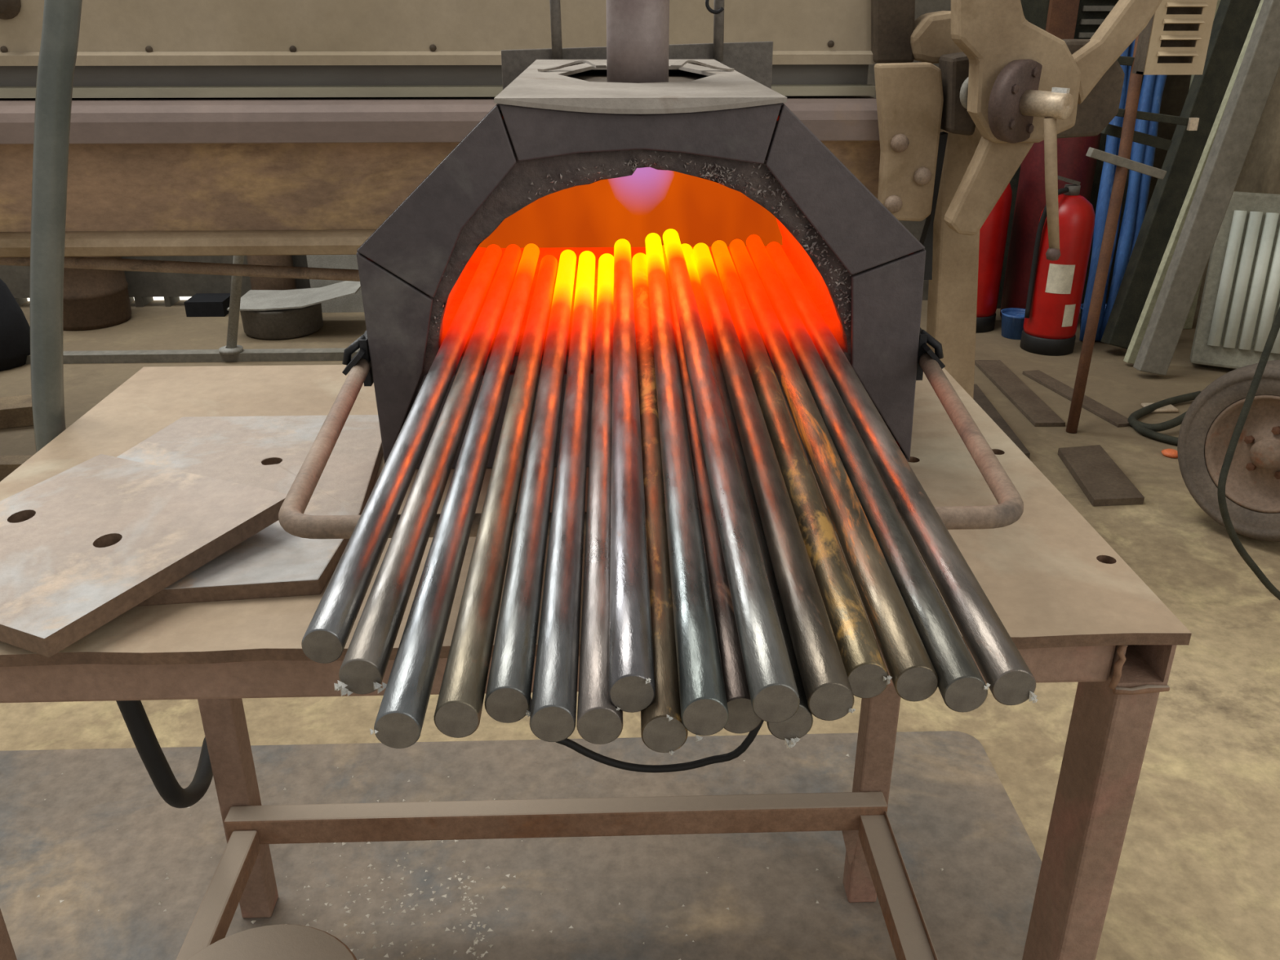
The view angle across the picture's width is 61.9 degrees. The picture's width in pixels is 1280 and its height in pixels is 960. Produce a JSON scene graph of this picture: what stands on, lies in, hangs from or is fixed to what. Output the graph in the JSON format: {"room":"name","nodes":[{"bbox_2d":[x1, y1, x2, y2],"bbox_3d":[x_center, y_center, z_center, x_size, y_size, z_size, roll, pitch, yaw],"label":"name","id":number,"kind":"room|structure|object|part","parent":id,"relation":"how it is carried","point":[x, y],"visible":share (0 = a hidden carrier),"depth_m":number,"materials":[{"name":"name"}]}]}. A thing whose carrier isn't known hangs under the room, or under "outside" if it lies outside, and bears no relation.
{"room":"metal workshop","nodes":[
{"label":"metal workshop","id":0,"kind":"room"},
{"bbox_2d":[0,0,1191,306],"bbox_3d":[-0.637,-2.219,3.839,6.220,3.200,0.140,-1,24,-2],"label":"wall","id":1,"kind":"structure","parent":0,"point":[144,287],"depth_m":4.33,"materials":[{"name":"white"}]},
{"bbox_3d":[-0.637,-0.778,4.487,6.220,0.042,0.140,-1,24,-2],"label":"wall sill","id":2,"kind":"part","parent":1,"relation":"part of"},
{"bbox_2d":[0,299,1279,959],"bbox_3d":[-0.544,0.425,1.981,6.220,0.100,5.700,-1,24,-2],"label":"floor","id":3,"kind":"structure","parent":0,"point":[1197,876],"depth_m":1.89,"materials":[{"name":"concrete"}]},
{"bbox_2d":[0,278,30,371],"bbox_3d":[-2.256,-0.583,3.639,0.300,0.379,0.295,-1,24,-2],"label":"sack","id":4,"kind":"object","parent":3,"relation":"on","point":[15,329],"visible":0.83,"depth_m":3.63,"materials":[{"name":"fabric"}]},
{"bbox_2d":[0,455,32,481],"bbox_3d":[-1.746,-0.024,2.786,0.742,0.058,0.060,-1,24,-2],"label":"timber","id":5,"kind":"object","parent":3,"relation":"on","point":[8,464],"visible":0.02,"depth_m":2.76,"materials":[{"name":"brown wood"}]},
{"bbox_2d":[0,394,33,428],"bbox_3d":[-1.956,-0.193,3.161,0.345,0.058,0.120,-8,25,-17],"label":"wood block","id":6,"kind":"object","parent":3,"relation":"on","point":[15,411],"visible":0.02,"depth_m":3.15,"materials":[{"name":"brown wood"}]},
{"bbox_2d":[62,256,131,330],"bbox_3d":[-2.158,-0.872,4.086,0.314,0.539,0.314,-1,24,-2],"label":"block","id":7,"kind":"object","parent":3,"relation":"on","point":[94,299],"visible":0.31,"depth_m":4.05,"materials":[{"name":"brown wood"}]},
{"bbox_2d":[26,347,359,364],"bbox_3d":[-1.241,-0.439,3.745,2.643,0.030,0.050,-1,24,-2],"label":"rail","id":8,"kind":"object","parent":3,"relation":"on","point":[335,353],"visible":0.44,"depth_m":3.71,"materials":[{"name":"metal"}]},
{"bbox_2d":[218,255,244,355],"bbox_3d":[-1.349,-0.813,3.568,0.239,0.795,0.080,-1,24,-2],"label":"support pole","id":9,"kind":"object","parent":8,"relation":"on","point":[231,348],"visible":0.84,"depth_m":3.67,"materials":[{"name":"grey metal"}]},
{"bbox_2d":[183,293,230,316],"bbox_3d":[-1.734,-0.707,4.303,0.150,0.059,0.140,-1,24,-2],"label":"box","id":10,"kind":"object","parent":3,"relation":"on","point":[200,304],"visible":0.86,"depth_m":4.25,"materials":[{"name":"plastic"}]},
{"bbox_2d":[246,254,296,289],"bbox_3d":[-1.468,-0.876,4.228,0.170,0.429,0.170,-1,24,-2],"label":"can","id":11,"kind":"object","parent":3,"relation":"on","point":[256,282],"visible":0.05,"depth_m":4.19,"materials":[{"name":"brown metal"}]},
{"bbox_2d":[240,302,323,339],"bbox_3d":[-1.362,-0.625,4.062,0.304,0.109,0.302,-1,24,-2],"label":"tub","id":12,"kind":"object","parent":3,"relation":"on","point":[289,323],"visible":0.67,"depth_m":3.95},
{"bbox_2d":[226,280,360,311],"bbox_3d":[-1.277,-0.707,4.017,0.470,0.065,0.280,-1,24,-2],"label":"sheet offcut","id":13,"kind":"object","parent":12,"relation":"on","point":[253,300],"visible":0.85,"depth_m":4.00,"materials":[{"name":"grey metal"}]},
{"bbox_2d":[306,254,364,312],"bbox_3d":[-1.191,-0.874,4.253,0.256,0.407,0.050,-1,24,-2],"label":"panel board","id":14,"kind":"object","parent":3,"relation":"on","point":[353,303],"visible":0.29,"depth_m":4.26,"materials":[{"name":"grey metal"}]},
{"bbox_2d":[0,0,982,398],"bbox_3d":[-0.913,-0.585,2.460,3.280,1.350,0.974,-1,24,-2],"label":"machine","id":15,"kind":"object","parent":3,"relation":"on","point":[198,127],"visible":0.73,"depth_m":2.04,"materials":[{"name":"brown metal"}]},
{"bbox_3d":[-1.177,-0.880,1.957,0.064,0.064,0.032,-1,24,-2],"label":"knob","id":16,"kind":"part","parent":15,"relation":"part of","materials":[{"name":"brown metal"}]},
{"bbox_3d":[-0.519,-0.441,2.306,1.788,0.117,0.025,-1,24,-2],"label":"tie rod","id":17,"kind":"part","parent":15,"relation":"part of","materials":[{"name":"metal"}]},
{"bbox_3d":[-0.968,-0.602,2.157,2.912,0.174,0.110,-1,24,-2],"label":"apron plate","id":18,"kind":"part","parent":15,"relation":"part of","materials":[{"name":"metal"}]},
{"bbox_3d":[0.568,-0.537,2.099,0.038,0.282,0.030,-1,24,-2],"label":"shadow plate","id":19,"kind":"part","parent":15,"relation":"part of","materials":[{"name":"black metal"}]},
{"bbox_3d":[0.666,-0.284,2.304,0.141,0.930,0.070,-1,24,-2],"label":"leg","id":20,"kind":"part","parent":15,"relation":"part of","materials":[{"name":"beige metal"}]},
{"bbox_3d":[0.611,-0.707,1.946,0.060,0.060,0.014,-13,27,-26],"label":"gear plate","id":21,"kind":"part","parent":15,"relation":"part of","materials":[{"name":"grey metal"}]},
{"bbox_2d":[943,0,1162,260],"bbox_3d":[0.728,-0.653,1.901,0.384,0.491,0.208,-1,24,-2],"label":"handle","id":22,"kind":"object","parent":15,"relation":"attached to","point":[1028,85],"visible":1,"depth_m":1.87,"materials":[{"name":"metal"}]},
{"bbox_3d":[0.649,-0.556,1.984,0.141,0.194,0.050,-1,24,-2],"label":"crank arm","id":23,"kind":"part","parent":22,"relation":"part of"},
{"bbox_3d":[0.725,-0.517,1.878,0.064,0.235,0.021,-1,24,-2],"label":"lever","id":24,"kind":"part","parent":22,"relation":"part of","materials":[{"name":"beige metal"}]},
{"bbox_3d":[0.745,-0.407,1.923,0.026,0.024,0.025,-1,24,-2],"label":"lever knob","id":25,"kind":"part","parent":22,"relation":"part of","materials":[{"name":"metal"}]},
{"bbox_3d":[0.842,-0.774,1.904,0.152,0.192,0.050,-1,24,-2],"label":"crank arm","id":26,"kind":"part","parent":22,"relation":"part of"},
{"bbox_2d":[0,730,1041,959],"bbox_3d":[-0.343,0.736,1.161,1.885,0.005,1.417,-1,24,-2],"label":"sheet","id":27,"kind":"object","parent":3,"relation":"on","point":[949,809],"visible":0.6,"depth_m":1.55,"materials":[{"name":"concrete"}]},
{"bbox_2d":[187,924,356,959],"bbox_3d":[-0.381,0.631,1.089,0.217,0.248,0.222,-1,24,-2],"label":"round stool","id":28,"kind":"object","parent":27,"relation":"on","point":[282,941],"visible":1,"depth_m":1.11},
{"bbox_2d":[36,754,943,959],"bbox_3d":[-0.238,0.579,1.499,1.386,0.004,0.569,-1,24,-2],"label":"scale grit","id":29,"kind":"object","parent":27,"relation":"on","point":[475,941],"visible":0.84,"depth_m":1.48,"materials":[{"name":"grey metal"}]},
{"bbox_2d":[0,364,1191,959],"bbox_3d":[-0.098,0.340,1.091,0.885,0.775,0.576,-1,24,-2],"label":"bench","id":30,"kind":"object","parent":27,"relation":"on","point":[1072,607],"visible":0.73,"depth_m":0.84,"materials":[{"name":"brown metal"}]},
{"bbox_3d":[-0.513,0.468,0.863,0.030,0.728,0.056,-1,24,-2],"label":"leg","id":31,"kind":"part","parent":30,"relation":"part of","materials":[{"name":"brown metal"}]},
{"bbox_2d":[29,0,213,808],"bbox_3d":[-0.561,-0.359,1.081,0.264,1.737,0.579,-17,29,-33],"label":"supply hose","id":32,"kind":"object","parent":30,"relation":"attached to","point":[61,20],"visible":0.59,"depth_m":0.97,"materials":[{"name":"rubber"}]},
{"bbox_3d":[-0.493,0.555,1.147,0.032,0.032,0.470,-1,24,-2],"label":"rail","id":33,"kind":"part","parent":30,"relation":"part of","materials":[{"name":"brown metal"}]},
{"bbox_3d":[-0.525,0.260,1.327,0.040,0.728,0.040,-1,24,-2],"label":"leg","id":34,"kind":"part","parent":30,"relation":"part of","materials":[{"name":"brown metal"}]},
{"bbox_2d":[116,414,382,606],"bbox_3d":[-0.341,0.012,0.860,0.250,0.013,0.329,-1,24,-2],"label":"steel plate","id":35,"kind":"object","parent":30,"relation":"on","point":[269,453],"visible":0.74,"depth_m":0.88,"materials":[{"name":"grey metal"}]},
{"bbox_2d":[0,453,287,657],"bbox_3d":[-0.397,0.043,0.755,0.221,0.038,0.192,11,27,24],"label":"steel plate","id":36,"kind":"object","parent":35,"relation":"on","point":[82,546],"visible":0.98,"depth_m":0.74,"materials":[{"name":"grey metal"}]},
{"bbox_3d":[-0.104,0.438,1.384,0.848,0.040,0.030,-1,24,-2],"label":"rail","id":37,"kind":"part","parent":30,"relation":"part of","materials":[{"name":"brown metal"}]},
{"bbox_3d":[-0.107,0.117,0.709,0.840,0.036,0.038,-1,24,-2],"label":"rail","id":38,"kind":"part","parent":30,"relation":"part of","materials":[{"name":"brown metal"}]},
{"bbox_2d":[528,697,764,773],"bbox_3d":[0.012,0.144,1.144,0.418,0.368,0.081,-1,24,-2],"label":"cable","id":39,"kind":"object","parent":30,"relation":"hanging from","point":[752,735],"visible":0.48,"depth_m":1.18,"materials":[{"name":"black rubber"}]},
{"bbox_2d":[278,0,1023,538],"bbox_3d":[0.000,-0.767,0.756,0.505,1.520,0.909,-1,24,-2],"label":"furnace","id":40,"kind":"object","parent":30,"relation":"on","point":[637,135],"visible":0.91,"depth_m":0.86,"materials":[{"name":"steel"},{"name":"refractory ceramic"}]},
{"bbox_3d":[-0.196,-0.096,0.885,0.057,0.186,0.006,-1,24,-2],"label":"plate","id":41,"kind":"part","parent":40,"relation":"part of","materials":[{"name":"metal"}]},
{"bbox_2d":[301,244,502,663],"bbox_3d":[-0.153,-0.093,0.844,0.020,0.018,0.816,-1,24,-2],"label":"bar","id":42,"kind":"object","parent":40,"relation":"on","point":[324,641],"visible":1,"depth_m":0.60,"materials":[{"name":"silver metal"}]},
{"bbox_2d":[333,244,521,696],"bbox_3d":[-0.132,-0.088,0.832,0.023,0.018,0.844,-1,24,-2],"label":"bar","id":43,"kind":"object","parent":40,"relation":"on","point":[363,667],"visible":1,"depth_m":0.57,"materials":[{"name":"silver metal"}]},
{"bbox_3d":[-0.160,-0.215,0.833,0.129,0.147,0.006,-1,24,-2],"label":"plate","id":44,"kind":"part","parent":40,"relation":"part of","materials":[{"name":"metal"}]},
{"bbox_2d":[369,243,539,748],"bbox_3d":[-0.110,-0.082,0.818,0.020,0.018,0.882,-1,24,-2],"label":"bar","id":45,"kind":"object","parent":40,"relation":"on","point":[399,721],"visible":1,"depth_m":0.54,"materials":[{"name":"grey metal"}]},
{"bbox_2d":[433,254,557,737],"bbox_3d":[-0.086,-0.071,0.795,0.019,0.018,0.814,-1,24,-2],"label":"bar","id":46,"kind":"object","parent":40,"relation":"on","point":[458,711],"visible":1,"depth_m":0.54,"materials":[{"name":"grey metal"}]},
{"bbox_2d":[484,249,576,723],"bbox_3d":[-0.067,-0.078,0.811,0.020,0.018,0.833,-1,24,-2],"label":"bar","id":47,"kind":"object","parent":40,"relation":"on","point":[508,690],"visible":1,"depth_m":0.55,"materials":[{"name":"grey metal"}]},
{"bbox_3d":[-0.106,-1.038,1.114,0.017,1.120,0.013,-1,24,-2],"label":"support rod","id":48,"kind":"part","parent":40,"relation":"part of","materials":[{"name":"grey metal"}]},
{"bbox_2d":[529,250,595,742],"bbox_3d":[-0.047,-0.075,0.803,0.018,0.018,0.837,-1,24,-2],"label":"bar","id":49,"kind":"object","parent":40,"relation":"on","point":[553,717],"visible":1,"depth_m":0.54,"materials":[{"name":"grey metal"}]},
{"bbox_2d":[577,253,622,744],"bbox_3d":[-0.026,-0.072,0.797,0.018,0.018,0.825,-1,24,-1],"label":"bar","id":50,"kind":"object","parent":40,"relation":"on","point":[599,722],"visible":0.77,"depth_m":0.54,"materials":[{"name":"grey metal"}]},
{"bbox_2d":[608,239,655,712],"bbox_3d":[-0.011,-0.087,0.799,0.018,0.018,0.838,0,24,-1],"label":"bar","id":51,"kind":"object","parent":40,"relation":"on","point":[632,689],"visible":1,"depth_m":0.53,"materials":[{"name":"silver metal"}]},
{"bbox_3d":[-0.003,-0.493,1.374,0.346,0.133,0.006,-1,24,-2],"label":"plate","id":52,"kind":"part","parent":40,"relation":"part of","materials":[{"name":"grey metal"}]},
{"bbox_3d":[-0.009,-0.398,1.062,0.220,0.011,0.577,-1,24,-2],"label":"plate","id":53,"kind":"part","parent":40,"relation":"part of","materials":[{"name":"grey metal"}]},
{"bbox_3d":[0.001,-0.265,0.817,0.214,0.045,0.006,-1,24,-2],"label":"plate","id":54,"kind":"part","parent":40,"relation":"part of","materials":[{"name":"metal"}]},
{"bbox_3d":[-0.004,-0.264,1.127,0.449,0.287,0.557,-1,24,-2],"label":"casing","id":55,"kind":"part","parent":40,"relation":"part of","materials":[{"name":"grey metal"}]},
{"bbox_3d":[0.008,-0.052,0.913,0.454,0.085,0.006,-1,24,-2],"label":"sill plate","id":56,"kind":"part","parent":40,"relation":"part of","materials":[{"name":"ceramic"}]},
{"bbox_2d":[631,253,688,755],"bbox_3d":[0.005,-0.071,0.795,0.018,0.020,0.835,0,24,-1],"label":"bar","id":57,"kind":"object","parent":40,"relation":"on","point":[663,730],"visible":0.62,"depth_m":0.54,"materials":[{"name":"metal"}]},
{"bbox_2d":[644,232,728,742],"bbox_3d":[0.020,-0.091,0.816,0.018,0.020,0.897,0,24,-1],"label":"bar","id":58,"kind":"object","parent":40,"relation":"on","point":[702,692],"visible":1,"depth_m":0.53,"materials":[{"name":"metal"}]},
{"bbox_2d":[662,244,761,733],"bbox_3d":[0.035,-0.083,0.822,0.018,0.018,0.866,0,24,-1],"label":"bar","id":59,"kind":"object","parent":40,"relation":"on","point":[742,718],"visible":0.34,"depth_m":0.51,"materials":[{"name":"grey metal"}]},
{"bbox_2d":[662,228,799,722],"bbox_3d":[0.043,-0.096,0.805,0.018,0.018,0.880,0,24,-1],"label":"bar","id":60,"kind":"object","parent":59,"relation":"on","point":[771,684],"visible":1,"depth_m":0.52,"materials":[{"name":"silver metal"}]},
{"bbox_3d":[0.097,-1.040,1.120,0.017,1.120,0.013,-1,24,-2],"label":"support rod","id":61,"kind":"part","parent":40,"relation":"part of","materials":[{"name":"grey metal"}]},
{"bbox_2d":[680,243,813,748],"bbox_3d":[0.055,-0.081,0.821,0.018,0.021,0.878,0,24,-1],"label":"bar","id":62,"kind":"object","parent":40,"relation":"on","point":[797,726],"visible":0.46,"depth_m":0.57,"materials":[{"name":"grey metal"}]},
{"bbox_2d":[693,242,855,720],"bbox_3d":[0.071,-0.083,0.796,0.019,0.018,0.832,0,24,-1],"label":"bar","id":63,"kind":"object","parent":40,"relation":"on","point":[829,696],"visible":1,"depth_m":0.53,"materials":[{"name":"silver metal"}]},
{"bbox_2d":[711,240,892,698],"bbox_3d":[0.094,-0.092,0.842,0.019,0.018,0.867,0,24,0],"label":"bar","id":64,"kind":"object","parent":40,"relation":"on","point":[868,675],"visible":0.97,"depth_m":0.58,"materials":[{"name":"silver metal"}]},
{"bbox_2d":[728,239,938,702],"bbox_3d":[0.114,-0.093,0.845,0.018,0.018,0.873,0,24,0],"label":"bar","id":65,"kind":"object","parent":40,"relation":"on","point":[914,677],"visible":1,"depth_m":0.57,"materials":[{"name":"silver metal"}]},
{"bbox_3d":[0.164,-0.227,0.840,0.132,0.131,0.006,-1,24,-2],"label":"plate","id":66,"kind":"part","parent":40,"relation":"part of","materials":[{"name":"metal"}]},
{"bbox_2d":[746,234,990,712],"bbox_3d":[0.135,-0.097,0.853,0.019,0.018,0.909,0,24,0],"label":"bar","id":67,"kind":"object","parent":40,"relation":"on","point":[962,688],"visible":0.98,"depth_m":0.57,"materials":[{"name":"silver metal"}]},
{"bbox_3d":[0.204,-0.101,0.898,0.064,0.185,0.006,-1,24,-2],"label":"plate","id":68,"kind":"part","parent":40,"relation":"part of","materials":[{"name":"metal"}]},
{"bbox_2d":[765,241,1037,705],"bbox_3d":[0.155,-0.089,0.836,0.020,0.018,0.864,0,24,0],"label":"bar","id":69,"kind":"object","parent":40,"relation":"on","point":[997,656],"visible":0.89,"depth_m":0.57,"materials":[{"name":"silver metal"}]},
{"bbox_3d":[0.309,0.248,1.353,0.040,0.728,0.040,-1,24,-2],"label":"leg","id":70,"kind":"part","parent":30,"relation":"part of","materials":[{"name":"brown metal"}]},
{"bbox_3d":[0.308,0.541,1.170,0.034,0.038,0.470,-1,24,-2],"label":"rail","id":71,"kind":"part","parent":30,"relation":"part of","materials":[{"name":"brown metal"}]},
{"bbox_3d":[0.335,0.457,0.889,0.030,0.728,0.056,-1,24,-2],"label":"leg","id":72,"kind":"part","parent":30,"relation":"part of","materials":[{"name":"brown metal"}]},
{"bbox_3d":[0.325,0.014,0.939,0.036,0.037,0.519,-1,24,-2],"label":"rail","id":73,"kind":"part","parent":30,"relation":"part of","materials":[{"name":"brown metal"}]},
{"bbox_2d":[975,182,1012,333],"bbox_3d":[1.275,-0.896,3.993,0.185,0.659,0.183,9,26,19],"label":"fire extinguisher","id":74,"kind":"object","parent":3,"relation":"on","point":[993,232],"visible":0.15,"depth_m":3.94,"materials":[{"name":"red metal"}]},
{"bbox_2d":[973,384,1030,458],"bbox_3d":[1.053,-0.183,3.187,0.050,0.020,0.577,1,24,2],"label":"bar","id":75,"kind":"object","parent":3,"relation":"on","point":[979,397],"visible":0.36,"depth_m":3.17,"materials":[{"name":"brown metal"}]},
{"bbox_2d":[1000,307,1025,339],"bbox_3d":[1.409,-0.583,3.989,0.126,0.091,0.126,-1,24,-2],"label":"plastic tub","id":76,"kind":"object","parent":3,"relation":"on","point":[1012,318],"visible":0.73,"depth_m":3.96,"materials":[{"name":"blue plastic"}]},
{"bbox_2d":[974,360,1065,426],"bbox_3d":[1.209,-0.288,3.429,0.090,0.012,0.604,0,24,-1],"label":"bar","id":77,"kind":"object","parent":3,"relation":"on","point":[1030,405],"visible":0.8,"depth_m":3.38,"materials":[{"name":"metal"}]},
{"bbox_2d":[1000,133,1101,318],"bbox_3d":[1.546,-1.046,3.998,0.260,0.929,0.260,-1,24,-2],"label":"gas cylinder","id":78,"kind":"object","parent":3,"relation":"on","point":[1073,163],"visible":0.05,"depth_m":3.92,"materials":[{"name":"red paint"}]},
{"bbox_2d":[1019,175,1095,355],"bbox_3d":[1.473,-0.759,3.741,0.185,0.615,0.183,9,26,19],"label":"fire extinguisher","id":79,"kind":"object","parent":3,"relation":"on","point":[1055,287],"visible":0.92,"depth_m":3.69,"materials":[{"name":"red metal"}]},
{"bbox_2d":[996,0,1143,308],"bbox_3d":[1.674,-1.592,4.029,0.587,1.900,0.160,-1,24,-2],"label":"wall","id":80,"kind":"structure","parent":3,"relation":"on","point":[1063,19],"depth_m":3.92,"materials":[{"name":"red paint"}]},
{"bbox_2d":[1022,369,1130,426],"bbox_3d":[1.380,-0.264,3.380,0.060,0.010,0.509,-6,25,-12],"label":"bar","id":81,"kind":"object","parent":3,"relation":"on","point":[1110,415],"visible":0.74,"depth_m":3.35,"materials":[{"name":"brown metal"}]},
{"bbox_2d":[1080,303,1106,328],"bbox_3d":[1.738,-0.612,4.053,0.140,0.091,0.140,-1,24,-2],"label":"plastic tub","id":82,"kind":"object","parent":3,"relation":"on","point":[1082,304],"visible":0.09,"depth_m":4.07,"materials":[{"name":"blue plastic"}]},
{"bbox_2d":[1057,444,1144,506],"bbox_3d":[1.206,-0.016,2.817,0.129,0.019,0.368,2,24,4],"label":"plate","id":83,"kind":"object","parent":3,"relation":"on","point":[1104,483],"visible":1,"depth_m":2.78,"materials":[{"name":"brown metal"}]},
{"bbox_2d":[1079,39,1167,341],"bbox_3d":[1.744,-1.252,3.760,0.199,1.503,0.345,4,25,9],"label":"pipes","id":84,"kind":"object","parent":3,"relation":"on","point":[1153,86],"visible":0.41,"depth_m":3.80,"materials":[{"name":"plastic"}]},
{"bbox_2d":[1066,35,1199,433],"bbox_3d":[1.342,-0.854,2.954,0.312,1.441,0.200,-13,27,-27],"label":"rack","id":85,"kind":"object","parent":3,"relation":"on","point":[1126,133],"visible":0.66,"depth_m":2.92,"materials":[{"name":"metal"}]},
{"bbox_3d":[1.316,-0.846,2.935,0.045,1.441,0.298,9,26,19],"label":"post","id":86,"kind":"part","parent":85,"relation":"part of","materials":[{"name":"brown metal"}]},
{"bbox_3d":[1.314,-1.121,2.857,0.089,0.029,0.030,-1,24,-2],"label":"arm","id":87,"kind":"part","parent":85,"relation":"part of"},
{"bbox_3d":[1.321,-0.860,2.898,0.218,0.083,0.030,-1,24,-2],"label":"arm","id":88,"kind":"part","parent":85,"relation":"part of"},
{"bbox_3d":[1.370,-0.949,2.947,0.196,0.072,0.030,-1,24,-2],"label":"arm","id":89,"kind":"part","parent":85,"relation":"part of"},
{"bbox_3d":[1.386,-0.987,2.898,0.248,0.050,0.030,-1,24,-2],"label":"arm","id":90,"kind":"part","parent":85,"relation":"part of"},
{"bbox_2d":[1141,403,1178,412],"bbox_3d":[1.601,-0.223,3.286,0.090,0.011,0.065,-1,24,-2],"label":"rag","id":91,"kind":"object","parent":3,"relation":"on","point":[1169,408],"visible":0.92,"depth_m":3.26,"materials":[{"name":"fabric"}]},
{"bbox_2d":[1128,391,1201,445],"bbox_3d":[1.597,-0.214,3.201,0.209,0.061,0.461,14,28,29],"label":"coil","id":92,"kind":"object","parent":3,"relation":"on","point":[1149,430],"visible":0.77,"depth_m":3.10,"materials":[{"name":"black rubber"}]},
{"bbox_2d":[1160,448,1177,457],"bbox_3d":[1.472,-0.075,2.954,0.052,0.013,0.052,-1,24,-2],"label":"cap","id":93,"kind":"object","parent":3,"relation":"on","point":[1171,453],"visible":0.88,"depth_m":2.94,"materials":[{"name":"plastic"}]},
{"bbox_2d":[1100,0,1260,349],"bbox_3d":[1.915,-1.316,3.589,0.661,1.732,0.105,-17,29,-33],"label":"beam","id":94,"kind":"structure","parent":3,"relation":"on","point":[1233,19],"depth_m":3.62,"materials":[{"name":"black metal"}]},
{"bbox_2d":[1123,0,1263,364],"bbox_3d":[1.875,-1.193,3.407,0.445,1.666,0.036,-10,26,-20],"label":"strip","id":95,"kind":"object","parent":3,"relation":"on","point":[1135,344],"visible":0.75,"depth_m":3.52,"materials":[{"name":"grey metal"}]},
{"bbox_2d":[1182,0,1220,328],"bbox_3d":[2.087,-1.492,3.804,0.247,1.898,0.220,-1,24,-2],"label":"board","id":96,"kind":"object","parent":3,"relation":"on","point":[1188,323],"visible":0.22,"depth_m":4.07,"materials":[{"name":"grey wood"}]},
{"bbox_2d":[1133,0,1279,375],"bbox_3d":[1.854,-1.135,3.273,0.425,1.666,0.073,-8,25,-18],"label":"beam","id":97,"kind":"structure","parent":3,"relation":"on","point":[1260,66],"depth_m":3.34,"materials":[{"name":"grey metal"}]},
{"bbox_2d":[1177,360,1279,542],"bbox_3d":[1.446,-0.065,2.430,0.165,0.414,0.410,-18,30,-34],"label":"wheel","id":98,"kind":"object","parent":3,"relation":"on","point":[1252,487],"visible":0.93,"depth_m":2.46,"materials":[{"name":"grey rubber"}]},
{"bbox_2d":[1190,191,1279,368],"bbox_3d":[2.059,-0.657,3.566,0.308,0.584,0.256,12,27,24],"label":"radiator","id":99,"kind":"object","parent":3,"relation":"on","point":[1240,304],"visible":0.84,"depth_m":3.52,"materials":[{"name":"white metal"}]},
{"bbox_2d":[1217,306,1279,599],"bbox_3d":[1.189,-0.034,1.882,0.358,0.723,0.075,-1,24,-2],"label":"cable","id":100,"kind":"object","parent":3,"relation":"on","point":[1274,330],"visible":1,"depth_m":1.86,"materials":[{"name":"black rubber"}]},
{"bbox_2d":[1132,0,1217,75],"bbox_3d":[1.236,-1.690,2.184,0.138,1.607,0.115,-1,24,-2],"label":"louvres","id":101,"kind":"object","parent":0,"point":[1175,39],"visible":1,"depth_m":2.45,"materials":[{"name":"beige metal"}]},
{"bbox_2d":[1197,66,1279,300],"bbox_3d":[2.466,-1.584,2.427,0.120,3.200,3.160,-1,24,-2],"label":"wall","id":102,"kind":"structure","parent":0,"point":[1260,173],"depth_m":4.03,"materials":[{"name":"beige paint"}]}
]}

